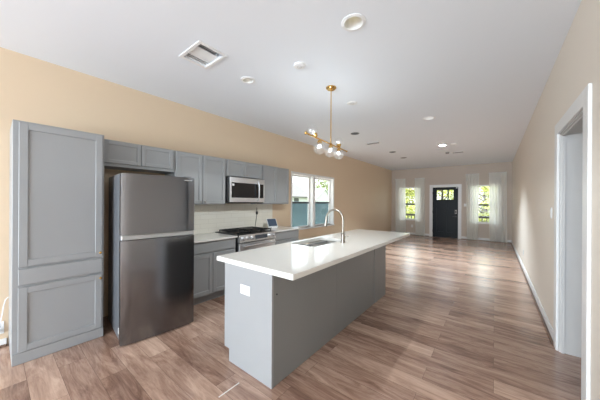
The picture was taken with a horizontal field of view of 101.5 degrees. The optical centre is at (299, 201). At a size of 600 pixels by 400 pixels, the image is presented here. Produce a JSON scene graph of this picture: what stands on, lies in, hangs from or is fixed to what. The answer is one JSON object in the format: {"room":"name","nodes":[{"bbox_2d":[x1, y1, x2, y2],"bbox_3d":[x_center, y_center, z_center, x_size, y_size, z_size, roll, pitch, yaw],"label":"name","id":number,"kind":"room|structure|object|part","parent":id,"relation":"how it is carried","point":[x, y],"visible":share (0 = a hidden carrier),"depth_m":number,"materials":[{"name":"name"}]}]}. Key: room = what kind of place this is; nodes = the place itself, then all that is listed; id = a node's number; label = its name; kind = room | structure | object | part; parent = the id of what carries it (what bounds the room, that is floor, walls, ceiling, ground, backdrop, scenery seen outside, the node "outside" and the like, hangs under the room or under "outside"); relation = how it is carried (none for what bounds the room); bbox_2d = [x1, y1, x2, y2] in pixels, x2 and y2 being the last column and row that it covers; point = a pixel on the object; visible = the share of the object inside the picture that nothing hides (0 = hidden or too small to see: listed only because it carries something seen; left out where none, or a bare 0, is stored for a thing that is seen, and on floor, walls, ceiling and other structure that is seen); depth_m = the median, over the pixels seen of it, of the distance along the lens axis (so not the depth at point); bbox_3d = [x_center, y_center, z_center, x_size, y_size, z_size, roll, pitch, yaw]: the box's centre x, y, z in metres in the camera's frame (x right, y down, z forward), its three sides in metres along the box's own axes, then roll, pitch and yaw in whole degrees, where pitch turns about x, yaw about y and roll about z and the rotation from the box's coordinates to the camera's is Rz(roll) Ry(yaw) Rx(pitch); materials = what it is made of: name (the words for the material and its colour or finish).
{"room":"kitchen","nodes":[
{"label":"kitchen","id":0,"kind":"room"},
{"bbox_2d":[0,47,391,344],"bbox_3d":[-0.963,-0.033,4.925,0.160,2.895,16.517,0,0,38],"label":"wall","id":1,"kind":"structure","parent":0,"point":[33,90],"depth_m":3.37,"materials":[{"name":"beige paint"}]},
{"bbox_2d":[0,321,3,333],"bbox_3d":[-2.903,1.218,2.356,0.007,0.118,0.075,0,0,38],"label":"wall outlet","id":2,"kind":"object","parent":1,"relation":"attached to","point":[2,322],"visible":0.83,"depth_m":2.38,"materials":[{"name":"white plastic"}]},
{"bbox_2d":[0,338,6,344],"bbox_3d":[-4.452,1.355,0.400,0.015,0.074,5.100,0,0,38],"label":"baseboard","id":3,"kind":"structure","parent":1,"relation":"attached to","point":[3,341],"depth_m":2.38,"materials":[{"name":"white paint"}]},
{"bbox_2d":[0,297,8,331],"bbox_3d":[-2.865,1.089,2.359,0.046,0.328,0.084,0,0,38],"label":"cord","id":4,"kind":"object","parent":1,"relation":"attached to","point":[7,297],"visible":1,"depth_m":2.35,"materials":[{"name":"white plastic"}]},
{"bbox_2d":[104,139,174,173],"bbox_3d":[-2.077,-0.554,3.118,0.336,0.300,0.811,0,0,38],"label":"upper cabinet","id":5,"kind":"object","parent":1,"relation":"attached to","point":[118,155],"visible":0.96,"depth_m":2.99,"materials":[{"name":"grey paint"}]},
{"bbox_3d":[-2.072,-0.568,2.870,0.020,0.254,0.368,0,0,38],"label":"door","id":6,"kind":"part","parent":5,"relation":"part of","materials":[{"name":"grey paint"}]},
{"bbox_3d":[-1.837,-0.567,3.167,0.020,0.254,0.375,0,0,38],"label":"door","id":7,"kind":"part","parent":5,"relation":"part of","materials":[{"name":"grey paint"}]},
{"bbox_2d":[165,151,224,204],"bbox_3d":[-1.563,-0.331,3.743,0.365,0.740,0.801,0,0,38],"label":"upper cabinet","id":8,"kind":"object","parent":1,"relation":"attached to","point":[208,172],"visible":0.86,"depth_m":3.66,"materials":[{"name":"grey paint"}]},
{"bbox_3d":[-1.573,-0.332,3.500,0.020,0.719,0.382,0,0,38],"label":"door","id":9,"kind":"part","parent":8,"relation":"part of","materials":[{"name":"grey paint"}]},
{"bbox_3d":[-1.330,-0.331,3.807,0.020,0.719,0.387,0,0,38],"label":"door","id":10,"kind":"part","parent":8,"relation":"part of","materials":[{"name":"grey paint"}]},
{"bbox_2d":[194,204,271,234],"bbox_3d":[-1.293,0.292,4.373,0.012,0.503,2.245,0,0,38],"label":"tile backsplash","id":11,"kind":"structure","parent":1,"relation":"attached to","point":[208,218],"depth_m":4.38,"materials":[{"name":"white tile"}]},
{"bbox_2d":[225,159,261,178],"bbox_3d":[-1.066,-0.561,4.368,0.365,0.274,0.786,0,0,38],"label":"upper cabinet","id":12,"kind":"object","parent":1,"relation":"attached to","point":[233,168],"visible":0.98,"depth_m":4.23,"materials":[{"name":"grey paint"}]},
{"bbox_3d":[-1.076,-0.560,4.125,0.020,0.257,0.364,0,0,38],"label":"door","id":13,"kind":"part","parent":12,"relation":"part of","materials":[{"name":"grey paint"}]},
{"bbox_2d":[225,176,264,203],"bbox_3d":[-1.025,-0.193,4.332,0.439,0.442,0.782,0,0,38],"label":"microwave","id":14,"kind":"object","parent":12,"relation":"attached to","point":[238,190],"visible":0.9,"depth_m":4.17,"materials":[{"name":"silver metal"}]},
{"bbox_3d":[-0.742,-0.193,4.387,0.064,0.372,0.026,0,0,38],"label":"handle","id":15,"kind":"part","parent":14,"relation":"part of","materials":[{"name":"silver metal"}]},
{"bbox_3d":[-0.747,-0.193,4.455,0.036,0.250,0.188,0,0,38],"label":"control panel","id":16,"kind":"part","parent":14,"relation":"part of","materials":[{"name":"black glass"}]},
{"bbox_3d":[-0.838,-0.559,4.424,0.020,0.257,0.386,0,0,38],"label":"door","id":17,"kind":"part","parent":12,"relation":"part of","materials":[{"name":"grey paint"}]},
{"bbox_2d":[251,165,288,203],"bbox_3d":[-0.596,-0.326,4.986,0.336,0.740,0.761,0,0,38],"label":"upper cabinet","id":18,"kind":"object","parent":1,"relation":"attached to","point":[276,179],"visible":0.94,"depth_m":4.86,"materials":[{"name":"grey paint"}]},
{"bbox_3d":[-0.586,-0.327,4.744,0.020,0.719,0.364,0,0,38],"label":"door","id":19,"kind":"part","parent":18,"relation":"part of","materials":[{"name":"grey paint"}]},
{"bbox_3d":[-0.356,-0.325,5.033,0.020,0.719,0.361,0,0,38],"label":"door","id":20,"kind":"part","parent":18,"relation":"part of","materials":[{"name":"grey paint"}]},
{"bbox_2d":[291,171,314,229],"bbox_3d":[0.029,-0.017,6.134,0.179,1.405,0.945,0,0,38],"label":"window","id":21,"kind":"structure","parent":1,"relation":"in","point":[310,177],"depth_m":6.43,"materials":[{"name":"white paint"}]},
{"bbox_3d":[-0.018,0.020,6.178,0.050,0.044,0.749,0,0,38],"label":"meeting rail","id":22,"kind":"part","parent":21,"relation":"part of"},
{"bbox_3d":[-0.019,-0.006,6.179,0.040,1.322,0.829,0,0,38],"label":"sash","id":23,"kind":"part","parent":21,"relation":"part of","materials":[{"name":"white paint"}]},
{"bbox_2d":[314,175,334,227],"bbox_3d":[0.643,-0.014,6.908,0.179,1.405,1.030,0,0,38],"label":"window","id":24,"kind":"structure","parent":1,"relation":"in","point":[330,202],"depth_m":7.24,"materials":[{"name":"white paint"}]},
{"bbox_3d":[0.595,-0.002,6.952,0.040,1.322,0.914,0,0,38],"label":"sash","id":25,"kind":"part","parent":24,"relation":"part of","materials":[{"name":"white paint"}]},
{"bbox_2d":[0,235,580,399],"bbox_3d":[1.392,1.488,3.049,6.197,0.120,16.837,0,0,38],"label":"floor","id":26,"kind":"structure","parent":0,"point":[455,319],"depth_m":2.25,"materials":[{"name":"wood"}]},
{"bbox_2d":[9,119,103,366],"bbox_3d":[-2.443,0.350,2.480,0.565,2.109,0.628,0,0,38],"label":"pantry cabinet","id":27,"kind":"object","parent":26,"relation":"on","point":[56,178],"visible":1,"depth_m":2.29,"materials":[{"name":"grey paint"}]},
{"bbox_3d":[-2.455,1.356,2.485,0.511,0.097,0.624,0,0,38],"label":"board","id":28,"kind":"part","parent":27,"relation":"part of","materials":[{"name":"grey paint"}]},
{"bbox_3d":[-2.248,0.654,2.335,0.020,0.137,0.574,0,0,38],"label":"drawer","id":29,"kind":"part","parent":27,"relation":"part of","materials":[{"name":"grey paint"}]},
{"bbox_3d":[-2.251,1.024,2.335,0.020,0.557,0.574,0,0,38],"label":"door","id":30,"kind":"part","parent":27,"relation":"part of","materials":[{"name":"grey paint"}]},
{"bbox_3d":[-2.244,-0.060,2.335,0.020,1.247,0.574,0,0,38],"label":"door","id":31,"kind":"part","parent":27,"relation":"part of","materials":[{"name":"grey paint"}]},
{"bbox_2d":[108,173,193,345],"bbox_3d":[-1.739,0.556,2.867,0.757,1.705,0.706,0,0,44],"label":"refrigerator","id":32,"kind":"object","parent":26,"relation":"on","point":[151,238],"visible":1,"depth_m":2.57,"materials":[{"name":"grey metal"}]},
{"bbox_3d":[-1.500,0.891,2.631,0.083,1.020,0.706,0,0,44],"label":"door","id":33,"kind":"part","parent":32,"relation":"part of","materials":[{"name":"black metal"}]},
{"bbox_3d":[-1.495,0.025,2.631,0.083,0.608,0.706,0,0,44],"label":"freezer door","id":34,"kind":"part","parent":32,"relation":"part of","materials":[{"name":"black metal"}]},
{"bbox_2d":[194,238,235,304],"bbox_3d":[-1.473,0.978,3.662,0.621,0.864,0.792,0,0,38],"label":"base cabinet","id":35,"kind":"object","parent":26,"relation":"on","point":[209,273],"visible":0.57,"depth_m":3.44,"materials":[{"name":"grey paint"}]},
{"bbox_3d":[-1.358,1.004,3.323,0.020,0.562,0.378,0,0,38],"label":"door","id":36,"kind":"part","parent":35,"relation":"part of","materials":[{"name":"grey paint"}]},
{"bbox_3d":[-1.235,0.631,3.475,0.020,0.137,0.765,0,0,38],"label":"drawer","id":37,"kind":"part","parent":35,"relation":"part of","materials":[{"name":"grey paint"}]},
{"bbox_2d":[194,233,237,242],"bbox_3d":[-1.454,0.532,3.647,0.638,0.027,0.799,0,0,38],"label":"countertop","id":38,"kind":"structure","parent":35,"relation":"on","point":[206,237],"depth_m":3.65,"materials":[{"name":"white stone"}]},
{"bbox_3d":[-1.118,1.006,3.626,0.020,0.562,0.380,0,0,38],"label":"door","id":39,"kind":"part","parent":35,"relation":"part of","materials":[{"name":"grey paint"}]},
{"bbox_2d":[215,226,275,251],"bbox_3d":[-0.915,0.934,4.236,0.721,0.959,0.784,0,0,38],"label":"gas range","id":40,"kind":"object","parent":26,"relation":"on","point":[251,237],"visible":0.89,"depth_m":4.04,"materials":[{"name":"silver metal"}]},
{"bbox_2d":[215,230,272,236],"bbox_3d":[-0.944,0.525,4.261,0.642,0.032,0.784,0,0,38],"label":"cooktop","id":41,"kind":"object","parent":40,"relation":"in","point":[257,233],"depth_m":4.06,"materials":[{"name":"black metal"}]},
{"bbox_3d":[-0.939,0.460,4.248,0.250,0.012,0.230,0,0,38],"label":"griddle plate","id":42,"kind":"part","parent":40,"relation":"part of","materials":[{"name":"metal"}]},
{"bbox_3d":[-0.698,0.924,4.064,0.042,0.553,0.776,0,0,38],"label":"oven door","id":43,"kind":"part","parent":40,"relation":"part of","materials":[{"name":"silver metal"}]},
{"bbox_3d":[-0.692,0.577,4.061,0.052,0.128,0.780,0,0,38],"label":"control panel","id":44,"kind":"part","parent":40,"relation":"part of","materials":[{"name":"silver metal"}]},
{"bbox_3d":[-0.656,0.691,4.032,0.063,0.028,0.684,0,0,38],"label":"oven handle","id":45,"kind":"part","parent":40,"relation":"part of","materials":[{"name":"silver metal"}]},
{"bbox_2d":[275,230,298,244],"bbox_3d":[-0.496,0.984,4.891,0.621,0.864,0.748,0,0,38],"label":"base cabinet","id":46,"kind":"object","parent":26,"relation":"on","point":[292,235],"visible":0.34,"depth_m":4.69,"materials":[{"name":"grey paint"}]},
{"bbox_3d":[-0.375,1.010,4.562,0.020,0.562,0.356,0,0,38],"label":"door","id":47,"kind":"part","parent":46,"relation":"part of","materials":[{"name":"grey paint"}]},
{"bbox_2d":[263,226,300,231],"bbox_3d":[-0.470,0.538,4.887,0.638,0.027,0.775,0,0,38],"label":"countertop","id":48,"kind":"structure","parent":46,"relation":"on","point":[279,228],"depth_m":4.83,"materials":[{"name":"white stone"}]},
{"bbox_2d":[266,219,277,227],"bbox_3d":[-0.557,0.431,4.914,0.230,0.183,0.130,0,0,-40],"label":"smart display","id":49,"kind":"object","parent":48,"relation":"on","point":[272,223],"visible":1,"depth_m":4.90,"materials":[{"name":"white plastic"}]},
{"bbox_3d":[-0.148,1.012,4.847,0.020,0.562,0.358,0,0,38],"label":"door","id":50,"kind":"part","parent":46,"relation":"part of","materials":[{"name":"grey paint"}]},
{"bbox_2d":[225,240,385,388],"bbox_3d":[0.318,0.986,3.003,0.605,0.870,2.462,0,0,38],"label":"kitchen island","id":51,"kind":"object","parent":26,"relation":"on","point":[271,331],"visible":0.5,"depth_m":2.14,"materials":[{"name":"grey paint"}]},
{"bbox_2d":[240,284,249,295],"bbox_3d":[-0.459,0.735,2.044,0.122,0.078,0.007,0,0,38],"label":"wall outlet","id":52,"kind":"object","parent":51,"relation":"attached to","point":[244,289],"visible":1,"depth_m":2.04,"materials":[{"name":"white plastic"}]},
{"bbox_3d":[-0.442,0.981,2.049,0.601,0.870,0.020,0,0,38],"label":"panel","id":53,"kind":"part","parent":51,"relation":"part of","materials":[{"name":"grey paint"}]},
{"bbox_3d":[0.086,0.985,2.247,0.019,0.870,0.946,0,0,38],"label":"panel","id":54,"kind":"part","parent":51,"relation":"part of","materials":[{"name":"grey paint"}]},
{"bbox_2d":[217,229,409,279],"bbox_3d":[0.523,0.530,3.167,0.927,0.042,3.005,0,0,38],"label":"island countertop","id":55,"kind":"structure","parent":51,"relation":"on","point":[293,260],"depth_m":2.40,"materials":[{"name":"white stone"}]},
{"bbox_2d":[300,240,335,246],"bbox_3d":[0.243,0.652,3.149,0.401,0.202,0.741,0,0,38],"label":"sink","id":56,"kind":"object","parent":55,"relation":"in","point":[328,242],"visible":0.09,"depth_m":3.38,"materials":[{"name":"silver metal"}]},
{"bbox_3d":[0.361,0.653,3.299,0.401,0.202,0.359,0,0,38],"label":"bowl","id":57,"kind":"part","parent":56,"relation":"part of","materials":[{"name":"silver metal"}]},
{"bbox_2d":[324,209,348,242],"bbox_3d":[0.458,0.299,3.140,0.342,0.419,0.070,0,0,38],"label":"faucet","id":58,"kind":"object","parent":55,"relation":"on","point":[343,236],"visible":1,"depth_m":3.06,"materials":[{"name":"silver metal"}]},
{"bbox_3d":[0.705,0.988,3.027,0.019,0.870,1.044,0,0,38],"label":"panel","id":59,"kind":"part","parent":51,"relation":"part of","materials":[{"name":"grey paint"}]},
{"bbox_3d":[1.174,0.991,3.615,0.023,0.870,0.440,0,0,38],"label":"panel","id":60,"kind":"part","parent":51,"relation":"part of","materials":[{"name":"grey paint"}]},
{"bbox_2d":[0,0,581,169],"bbox_3d":[0.167,-1.617,1.482,6.197,0.315,21.517,0,0,38],"label":"ceiling","id":61,"kind":"structure","parent":0,"point":[482,68],"depth_m":2.56,"materials":[{"name":"white paint"}]},
{"bbox_2d":[179,40,227,68],"bbox_3d":[-0.981,-1.510,2.484,0.400,0.082,0.310,0,0,38],"label":"ceiling vent","id":62,"kind":"object","parent":61,"relation":"in","point":[200,50],"visible":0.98,"depth_m":2.48,"materials":[{"name":"white plastic"}]},
{"bbox_2d":[241,76,254,83],"bbox_3d":[-0.631,-1.518,2.975,0.176,0.098,0.176,0,0,38],"label":"recessed light","id":63,"kind":"object","parent":61,"relation":"in","point":[248,80],"visible":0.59,"depth_m":3.02,"materials":[{"name":"white plastic"}]},
{"bbox_2d":[293,62,304,69],"bbox_3d":[-0.006,-1.462,2.642,0.130,0.024,0.130,0,0,38],"label":"smoke detector","id":64,"kind":"object","parent":61,"relation":"attached to","point":[297,65],"visible":1,"depth_m":2.62,"materials":[{"name":"white plastic"}]},
{"bbox_2d":[304,85,347,151],"bbox_3d":[0.366,-1.016,3.126,0.209,0.912,1.161,0,0,36],"label":"chandelier","id":65,"kind":"object","parent":61,"relation":"hanging from","point":[331,88],"visible":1,"depth_m":3.15,"materials":[{"name":"gold metal"}]},
{"bbox_3d":[0.399,-1.099,3.155,0.013,0.692,0.013,0,0,38],"label":"stem","id":66,"kind":"part","parent":65,"relation":"part of","materials":[{"name":"gold metal"}]},
{"bbox_2d":[341,13,365,31],"bbox_3d":[0.440,-1.511,2.013,0.200,0.098,0.200,0,0,38],"label":"recessed light","id":67,"kind":"object","parent":61,"relation":"in","point":[355,21],"visible":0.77,"depth_m":2.06,"materials":[{"name":"white plastic"}]},
{"bbox_2d":[423,116,434,119],"bbox_3d":[2.248,-1.500,4.272,0.200,0.098,0.200,0,0,38],"label":"recessed light","id":68,"kind":"object","parent":61,"relation":"in","point":[428,117],"visible":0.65,"depth_m":4.32,"materials":[{"name":"white plastic"}]},
{"bbox_2d":[391,162,511,239],"bbox_3d":[5.954,0.008,10.080,4.585,2.895,0.160,0,0,38],"label":"wall","id":69,"kind":"structure","parent":0,"point":[447,175],"depth_m":9.76,"materials":[{"name":"beige paint"}]},
{"bbox_2d":[395,178,405,232],"bbox_3d":[4.530,0.196,11.042,0.496,2.478,0.101,0,0,38],"label":"curtain","id":70,"kind":"object","parent":69,"relation":"hanging from","point":[400,195],"visible":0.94,"depth_m":11.01,"materials":[{"name":"white fabric"}]},
{"bbox_2d":[405,187,414,220],"bbox_3d":[4.901,0.082,10.886,0.900,1.465,0.174,0,0,38],"label":"window","id":71,"kind":"structure","parent":69,"relation":"in","point":[405,187],"depth_m":10.91,"materials":[{"name":"white paint"}]},
{"bbox_2d":[415,178,424,235],"bbox_3d":[5.149,0.205,10.551,0.437,2.468,0.101,0,0,38],"label":"curtain","id":72,"kind":"object","parent":69,"relation":"hanging from","point":[419,182],"visible":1,"depth_m":10.52,"materials":[{"name":"white fabric"}]},
{"bbox_2d":[432,187,457,238],"bbox_3d":[5.924,0.428,10.027,0.914,2.054,0.137,0,0,38],"label":"door","id":73,"kind":"structure","parent":69,"relation":"in","point":[445,212],"depth_m":10.00,"materials":[{"name":"black paint"}]},
{"bbox_2d":[429,184,461,238],"bbox_3d":[5.960,0.375,10.063,1.135,2.159,0.178,0,0,38],"label":"trim","id":74,"kind":"structure","parent":69,"relation":"attached to","point":[459,186],"depth_m":9.94,"materials":[{"name":"white paint"}]},
{"bbox_2d":[392,231,510,241],"bbox_3d":[5.870,1.402,10.029,4.210,0.104,0.015,0,0,38],"label":"baseboard","id":75,"kind":"structure","parent":69,"relation":"attached to","point":[462,237],"depth_m":9.56,"materials":[{"name":"white paint"}]},
{"bbox_2d":[466,173,478,239],"bbox_3d":[6.603,0.184,9.397,0.450,2.528,0.101,0,0,38],"label":"curtain","id":76,"kind":"object","parent":69,"relation":"hanging from","point":[472,180],"visible":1,"depth_m":9.37,"materials":[{"name":"white fabric"}]},
{"bbox_2d":[478,185,488,223],"bbox_3d":[6.965,0.094,9.248,0.890,1.465,0.174,0,0,38],"label":"window","id":77,"kind":"structure","parent":69,"relation":"in","point":[479,185],"depth_m":9.28,"materials":[{"name":"white paint"}]},
{"bbox_2d":[488,172,506,242],"bbox_3d":[7.197,0.185,8.925,0.545,2.533,0.102,0,0,38],"label":"curtain","id":78,"kind":"object","parent":69,"relation":"hanging from","point":[497,180],"visible":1,"depth_m":8.90,"materials":[{"name":"sheer white fabric"}]},
{"bbox_2d":[512,0,599,399],"bbox_3d":[2.487,-0.013,2.187,0.200,2.895,16.517,0,0,38],"label":"wall","id":79,"kind":"structure","parent":0,"point":[577,63],"depth_m":2.66,"materials":[{"name":"beige paint"}]},
{"bbox_2d":[511,240,553,344],"bbox_3d":[5.041,1.397,5.588,0.015,0.104,8.002,0,0,38],"label":"baseboard","id":80,"kind":"structure","parent":79,"relation":"attached to","point":[549,326],"depth_m":3.41,"materials":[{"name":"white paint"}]},
{"bbox_2d":[559,110,582,357],"bbox_3d":[2.296,0.389,1.945,0.204,2.088,0.895,0,0,38],"label":"door","id":81,"kind":"structure","parent":79,"relation":"attached to","point":[571,137],"depth_m":2.30,"materials":[{"name":"white paint"}]},
{"bbox_2d":[553,83,591,399],"bbox_3d":[2.208,0.335,2.015,0.020,2.194,1.125,0,0,38],"label":"trim","id":82,"kind":"structure","parent":79,"relation":"attached to","point":[583,102],"depth_m":1.62,"materials":[{"name":"white paint"}]},
{"bbox_3d":[6.499,1.564,10.779,4.585,0.150,1.622,0,0,38],"label":"floor","id":83,"kind":"structure","parent":0,"visible":0},
{"bbox_2d":[406,214,488,221],"bbox_3d":[6.880,1.016,11.247,6.100,0.949,0.100,0,0,38],"label":"porch railing","id":84,"kind":"object","parent":83,"relation":"on","point":[411,215],"visible":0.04,"depth_m":10.51,"materials":[{"name":"paint"}]},
{"label":"outside","id":85,"kind":"structure","parent":0,"visible":0},
{"bbox_3d":[0.675,2.024,24.991,90.000,0.200,80.000,0,0,38],"label":"ground","id":86,"kind":"structure","parent":85,"visible":0},
{"bbox_2d":[292,201,327,226],"bbox_3d":[1.029,0.959,12.585,0.090,1.935,17.000,0,0,38],"label":"fence","id":87,"kind":"object","parent":86,"relation":"on","point":[299,211],"visible":0.08,"depth_m":11.53,"materials":[{"name":"blue"}]},
{"bbox_2d":[292,183,327,201],"bbox_3d":[-2.221,-0.493,35.154,7.600,4.800,14.700,0,0,38],"label":"neighbor house","id":88,"kind":"structure","parent":86,"relation":"on","point":[299,194],"depth_m":35.24,"materials":[{"name":"grey"}]},
{"bbox_2d":[315,179,327,190],"bbox_3d":[7.230,-2.263,47.169,10.518,8.458,12.228,0,0,38],"label":"tree","id":89,"kind":"object","parent":86,"relation":"on","point":[320,181],"visible":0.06,"depth_m":46.28,"materials":[{"name":"green plant"}]},
{"bbox_2d":[405,188,414,218],"bbox_3d":[8.560,0.138,20.036,2.730,3.680,2.943,0,0,38],"label":"tree","id":90,"kind":"object","parent":86,"relation":"on","point":[409,192],"visible":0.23,"depth_m":19.79,"materials":[{"name":"green plant"}]},
{"bbox_2d":[437,190,453,199],"bbox_3d":[11.247,0.248,19.284,2.928,3.502,2.758,0,0,38],"label":"tree","id":91,"kind":"object","parent":86,"relation":"on","point":[451,192],"visible":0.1,"depth_m":18.79,"materials":[{"name":"green plant"}]},
{"bbox_2d":[406,185,487,221],"bbox_3d":[13.121,-0.098,22.150,17.161,4.273,1.996,0,0,38],"label":"hedge","id":92,"kind":"object","parent":86,"relation":"on","point":[439,194],"visible":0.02,"depth_m":22.36,"materials":[{"name":"green plant"}]},
{"bbox_2d":[478,186,488,221],"bbox_3d":[12.754,0.211,16.419,3.676,3.586,3.068,0,0,-3],"label":"tree","id":93,"kind":"object","parent":86,"relation":"on","point":[485,209],"visible":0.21,"depth_m":16.45,"materials":[{"name":"green plant"}]}
]}

